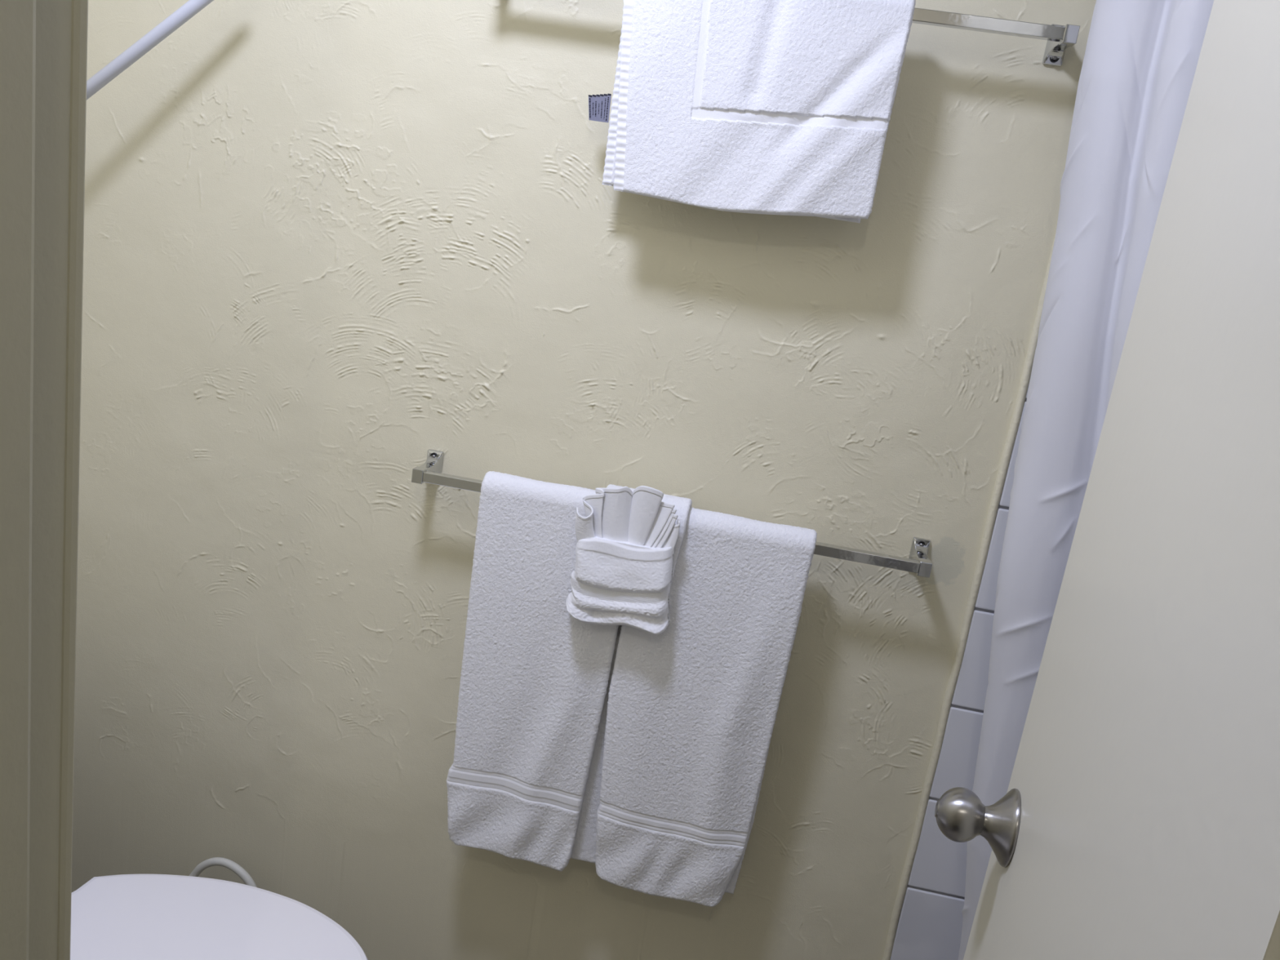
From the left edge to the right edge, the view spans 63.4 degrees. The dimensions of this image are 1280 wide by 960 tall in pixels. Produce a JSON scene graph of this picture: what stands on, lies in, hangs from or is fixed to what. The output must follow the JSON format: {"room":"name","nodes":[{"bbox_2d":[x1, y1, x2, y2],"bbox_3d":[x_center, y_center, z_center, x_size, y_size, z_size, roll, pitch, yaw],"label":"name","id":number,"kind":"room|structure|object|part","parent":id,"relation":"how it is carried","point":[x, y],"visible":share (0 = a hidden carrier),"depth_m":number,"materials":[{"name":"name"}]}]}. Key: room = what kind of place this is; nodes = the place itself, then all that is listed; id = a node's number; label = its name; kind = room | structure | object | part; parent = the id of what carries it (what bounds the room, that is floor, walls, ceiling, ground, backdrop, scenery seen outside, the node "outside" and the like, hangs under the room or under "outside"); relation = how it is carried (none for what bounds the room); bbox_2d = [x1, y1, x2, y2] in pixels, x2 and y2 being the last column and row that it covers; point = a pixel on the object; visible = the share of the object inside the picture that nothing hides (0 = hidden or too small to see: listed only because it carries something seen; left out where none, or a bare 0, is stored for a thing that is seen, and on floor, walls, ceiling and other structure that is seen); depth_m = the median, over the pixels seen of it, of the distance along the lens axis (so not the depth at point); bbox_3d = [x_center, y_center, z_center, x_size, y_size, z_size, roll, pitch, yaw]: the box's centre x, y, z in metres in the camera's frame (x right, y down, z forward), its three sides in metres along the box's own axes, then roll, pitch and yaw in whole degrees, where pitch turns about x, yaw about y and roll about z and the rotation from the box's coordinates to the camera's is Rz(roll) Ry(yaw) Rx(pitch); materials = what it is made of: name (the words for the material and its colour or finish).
{"room":"bathroom","nodes":[
{"label":"bathroom","id":0,"kind":"room"},
{"bbox_2d":[71,0,1096,959],"bbox_3d":[-0.216,-0.168,1.546,1.496,2.420,0.006,10,14,6],"label":"wall","id":1,"kind":"structure","parent":0,"point":[330,246],"depth_m":1.56,"materials":[{"name":"beige paint"}]},
{"bbox_2d":[188,857,257,887],"bbox_3d":[-0.820,0.697,1.706,0.457,0.256,0.107,1,16,-29],"label":"supply hose","id":2,"kind":"object","parent":1,"relation":"attached to","point":[232,865],"visible":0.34,"depth_m":1.76,"materials":[{"name":"white"}]},
{"bbox_2d":[411,448,932,577],"bbox_3d":[0.040,0.052,1.519,0.765,0.049,0.077,10,14,6],"label":"towel bar","id":3,"kind":"object","parent":1,"relation":"attached to","point":[918,562],"visible":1,"depth_m":1.48,"materials":[{"name":"silver metal"}]},
{"bbox_2d":[565,484,692,635],"bbox_3d":[-0.016,0.111,1.493,0.152,0.193,0.111,10,14,6],"label":"hand towel","id":4,"kind":"object","parent":3,"relation":"hanging from","point":[613,582],"visible":0.78,"depth_m":1.45,"materials":[{"name":"white fabric"}]},
{"bbox_2d":[575,485,680,551],"bbox_3d":[-0.017,0.056,1.443,0.147,0.107,0.019,10,14,4],"label":"washcloth","id":5,"kind":"object","parent":4,"relation":"in","point":[640,517],"visible":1,"depth_m":1.44,"materials":[{"name":"white fabric"}]},
{"bbox_2d":[446,471,817,906],"bbox_3d":[-0.033,0.324,1.555,0.487,0.616,0.072,10,14,6],"label":"bath towel","id":6,"kind":"object","parent":3,"relation":"hanging from","point":[640,756],"visible":0.84,"depth_m":1.53,"materials":[{"name":"white fabric"}]},
{"bbox_3d":[-0.153,0.300,1.567,0.241,0.608,0.068,10,14,6],"label":"panel","id":7,"kind":"part","parent":6,"relation":"part of","materials":[{"name":"white fabric"}]},
{"bbox_3d":[0.080,0.344,1.543,0.256,0.616,0.071,10,14,6],"label":"panel","id":8,"kind":"part","parent":6,"relation":"part of","materials":[{"name":"white fabric"}]},
{"bbox_2d":[911,8,1079,66],"bbox_3d":[0.173,-0.621,1.347,0.764,0.049,0.077,10,14,6],"label":"towel bar","id":9,"kind":"object","parent":1,"relation":"attached to","point":[1060,37],"visible":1,"depth_m":1.29,"materials":[{"name":"silver metal"}]},
{"bbox_2d":[588,0,915,222],"bbox_3d":[0.128,-0.499,1.347,0.400,0.294,0.067,10,14,6],"label":"towel","id":10,"kind":"object","parent":9,"relation":"hanging from","point":[766,107],"visible":1,"depth_m":1.32,"materials":[{"name":"white fabric"}]},
{"bbox_2d":[889,376,1031,959],"bbox_3d":[0.899,0.033,1.425,0.766,2.420,0.006,10,14,6],"label":"tiled wall","id":11,"kind":"structure","parent":0,"point":[930,925],"depth_m":1.59,"materials":[{"name":"white tile"}]},
{"bbox_2d":[882,235,1055,959],"bbox_3d":[0.520,-0.035,1.464,0.015,2.420,0.010,10,14,6],"label":"trim","id":12,"kind":"structure","parent":11,"relation":"attached to","point":[1027,370],"depth_m":1.52,"materials":[{"name":"beige paint"}]},
{"bbox_3d":[-0.097,1.224,1.301,2.470,0.100,1.250,10,14,6],"label":"floor","id":13,"kind":"structure","parent":0,"visible":0},
{"bbox_2d":[70,874,368,959],"bbox_3d":[-0.747,0.659,1.380,0.777,0.755,0.394,10,14,6],"label":"toilet","id":14,"kind":"object","parent":13,"relation":"on","point":[122,917],"visible":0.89,"depth_m":1.44,"materials":[{"name":"white ceramic"}]},
{"bbox_3d":[0.008,0.138,0.455,2.470,2.420,0.120,10,14,6],"label":"wall","id":15,"kind":"structure","parent":0,"visible":0},
{"bbox_2d":[0,0,88,959],"bbox_3d":[-0.339,0.253,0.532,0.030,2.060,0.120,10,14,6],"label":"trim","id":16,"kind":"structure","parent":15,"relation":"attached to","point":[43,43],"depth_m":0.49,"materials":[{"name":"beige paint"}]},
{"bbox_2d":[934,0,1279,959],"bbox_3d":[0.307,0.298,0.788,0.114,2.021,0.606,12,14,12],"label":"door","id":17,"kind":"structure","parent":15,"relation":"in","point":[1146,771],"depth_m":0.72,"materials":[{"name":"beige paint"}]},
{"bbox_3d":[0.337,0.341,1.038,0.078,0.077,0.077,10,14,6],"label":"door knob","id":18,"kind":"part","parent":17,"relation":"part of","materials":[{"name":"silver metal"}]},
{"bbox_3d":[0.571,-0.660,0.787,0.025,0.025,1.030,10,14,6],"label":"curtain rod","id":19,"kind":"object","parent":15,"relation":"attached to","visible":0},
{"bbox_2d":[958,0,1213,959],"bbox_3d":[0.602,0.133,1.268,0.374,1.776,0.376,10,14,6],"label":"shower curtain","id":20,"kind":"object","parent":19,"relation":"hanging from","point":[1141,57],"visible":0.38,"depth_m":1.24,"materials":[{"name":"white fabric"}]},
{"bbox_3d":[-1.071,-0.194,1.124,0.100,2.420,1.250,10,14,6],"label":"wall","id":21,"kind":"structure","parent":0,"visible":0},
{"bbox_2d":[86,0,213,99],"bbox_3d":[-0.743,-0.538,1.427,0.387,0.392,0.054,6,14,-9],"label":"rod","id":22,"kind":"object","parent":21,"relation":"attached to","point":[189,9],"visible":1,"depth_m":1.40,"materials":[{"name":"white metal"}]}
]}

